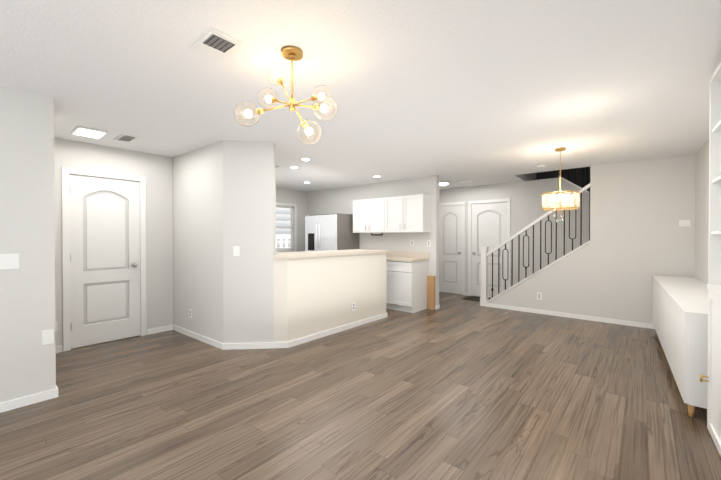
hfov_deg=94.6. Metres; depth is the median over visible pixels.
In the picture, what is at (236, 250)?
light switch
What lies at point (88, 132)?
recessed light
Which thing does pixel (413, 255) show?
backsplash
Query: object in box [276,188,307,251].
wall
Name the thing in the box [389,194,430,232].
upper cabinet
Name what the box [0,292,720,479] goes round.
floor
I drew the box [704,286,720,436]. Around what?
base cabinet
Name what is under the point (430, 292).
wood panel
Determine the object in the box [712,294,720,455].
base cabinet
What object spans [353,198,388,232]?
upper cabinet
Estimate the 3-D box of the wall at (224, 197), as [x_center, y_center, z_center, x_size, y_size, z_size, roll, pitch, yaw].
[-1.835,0.054,4.373,1.862,2.420,0.567,0,1,40]
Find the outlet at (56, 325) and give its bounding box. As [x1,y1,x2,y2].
[55,321,57,330]
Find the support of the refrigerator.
on the floor
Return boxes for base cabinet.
[386,259,429,312]
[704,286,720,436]
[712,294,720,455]
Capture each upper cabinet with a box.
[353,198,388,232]
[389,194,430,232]
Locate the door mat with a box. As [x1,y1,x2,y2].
[462,296,490,300]
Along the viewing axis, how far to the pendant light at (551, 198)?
4.15 m
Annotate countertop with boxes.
[274,249,388,258]
[386,255,421,262]
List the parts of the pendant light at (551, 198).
lamp shade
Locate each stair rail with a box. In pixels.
[480,183,589,305]
[559,167,588,192]
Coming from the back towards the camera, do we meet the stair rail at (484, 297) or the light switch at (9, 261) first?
the stair rail at (484, 297)
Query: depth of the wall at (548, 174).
6.90 m
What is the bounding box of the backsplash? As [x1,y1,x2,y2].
[386,251,429,258]
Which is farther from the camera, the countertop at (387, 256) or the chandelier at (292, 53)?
the countertop at (387, 256)
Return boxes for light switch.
[0,253,18,268]
[233,246,239,255]
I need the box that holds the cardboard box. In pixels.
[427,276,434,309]
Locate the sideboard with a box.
[652,276,707,416]
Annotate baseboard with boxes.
[0,292,654,412]
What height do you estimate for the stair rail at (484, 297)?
2.152 m
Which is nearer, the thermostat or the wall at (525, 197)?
the thermostat
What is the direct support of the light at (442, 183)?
attached to the ceiling
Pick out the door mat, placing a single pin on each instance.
(475, 298)
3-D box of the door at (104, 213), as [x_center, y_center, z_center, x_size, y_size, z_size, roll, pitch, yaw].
[-3.117,0.249,4.100,0.122,2.019,0.702,0,1,40]
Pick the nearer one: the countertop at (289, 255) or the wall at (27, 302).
the wall at (27, 302)
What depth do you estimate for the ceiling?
2.36 m
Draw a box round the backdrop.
[276,207,290,247]
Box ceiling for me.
[0,0,720,191]
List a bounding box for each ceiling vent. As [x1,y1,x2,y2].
[114,133,139,142]
[186,26,243,60]
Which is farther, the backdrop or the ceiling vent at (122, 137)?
the backdrop
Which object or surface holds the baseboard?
attached to the wall at (27, 302)
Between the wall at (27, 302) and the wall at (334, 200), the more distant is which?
the wall at (334, 200)
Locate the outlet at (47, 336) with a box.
[42,329,53,344]
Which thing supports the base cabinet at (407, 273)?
on the floor
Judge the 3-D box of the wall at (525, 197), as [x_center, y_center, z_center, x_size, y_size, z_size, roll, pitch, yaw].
[3.262,0.031,6.982,3.620,2.420,0.500,0,1,40]
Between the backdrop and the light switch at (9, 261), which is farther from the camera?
the backdrop
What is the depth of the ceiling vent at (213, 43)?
1.91 m
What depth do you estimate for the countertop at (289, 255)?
4.58 m
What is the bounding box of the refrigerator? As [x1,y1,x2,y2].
[305,213,358,250]
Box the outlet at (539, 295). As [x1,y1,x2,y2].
[537,292,541,299]
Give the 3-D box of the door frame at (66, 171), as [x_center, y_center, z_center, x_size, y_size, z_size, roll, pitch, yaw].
[-3.161,0.218,4.137,0.126,2.097,0.834,0,1,40]
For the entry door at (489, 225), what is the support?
in the wall at (525, 197)
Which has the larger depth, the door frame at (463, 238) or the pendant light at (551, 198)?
the door frame at (463, 238)
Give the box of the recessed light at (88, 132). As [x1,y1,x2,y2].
[71,125,107,138]
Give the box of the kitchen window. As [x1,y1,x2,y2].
[276,202,296,252]
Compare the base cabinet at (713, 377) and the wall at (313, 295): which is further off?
the wall at (313, 295)
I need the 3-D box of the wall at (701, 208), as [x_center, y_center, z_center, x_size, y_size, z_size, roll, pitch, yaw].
[1.737,0.085,0.829,0.517,2.420,9.096,0,1,40]
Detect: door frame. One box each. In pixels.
[62,167,146,350]
[439,201,464,294]
[468,198,510,295]
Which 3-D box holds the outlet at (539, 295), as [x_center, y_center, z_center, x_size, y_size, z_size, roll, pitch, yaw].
[3.042,0.953,5.664,0.070,0.115,0.006,0,1,40]
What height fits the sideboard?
0.765 m
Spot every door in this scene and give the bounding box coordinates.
[69,174,139,348]
[439,205,461,293]
[471,202,506,297]
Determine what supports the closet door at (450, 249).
in the wall at (525, 197)
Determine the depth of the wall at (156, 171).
4.45 m
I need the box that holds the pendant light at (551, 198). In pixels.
[541,147,579,221]
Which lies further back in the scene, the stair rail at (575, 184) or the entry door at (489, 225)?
the entry door at (489, 225)
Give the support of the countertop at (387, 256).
on the base cabinet at (407, 273)
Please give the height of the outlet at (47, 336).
0.115 m
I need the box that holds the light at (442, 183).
[439,181,449,185]
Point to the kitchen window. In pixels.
(290, 227)
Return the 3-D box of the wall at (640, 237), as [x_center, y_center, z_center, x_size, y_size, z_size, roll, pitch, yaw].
[3.496,0.045,5.341,2.900,2.420,0.100,0,1,40]
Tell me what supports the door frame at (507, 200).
attached to the wall at (525, 197)
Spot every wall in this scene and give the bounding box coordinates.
[0,86,55,402]
[54,137,172,350]
[173,140,275,343]
[273,253,385,341]
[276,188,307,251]
[308,175,438,304]
[439,178,588,292]
[487,153,695,323]
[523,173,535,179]
[536,167,589,190]
[694,139,708,283]
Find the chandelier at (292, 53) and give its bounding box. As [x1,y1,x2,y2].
[234,46,336,144]
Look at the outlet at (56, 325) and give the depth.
3.75 m
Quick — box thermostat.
[679,220,689,225]

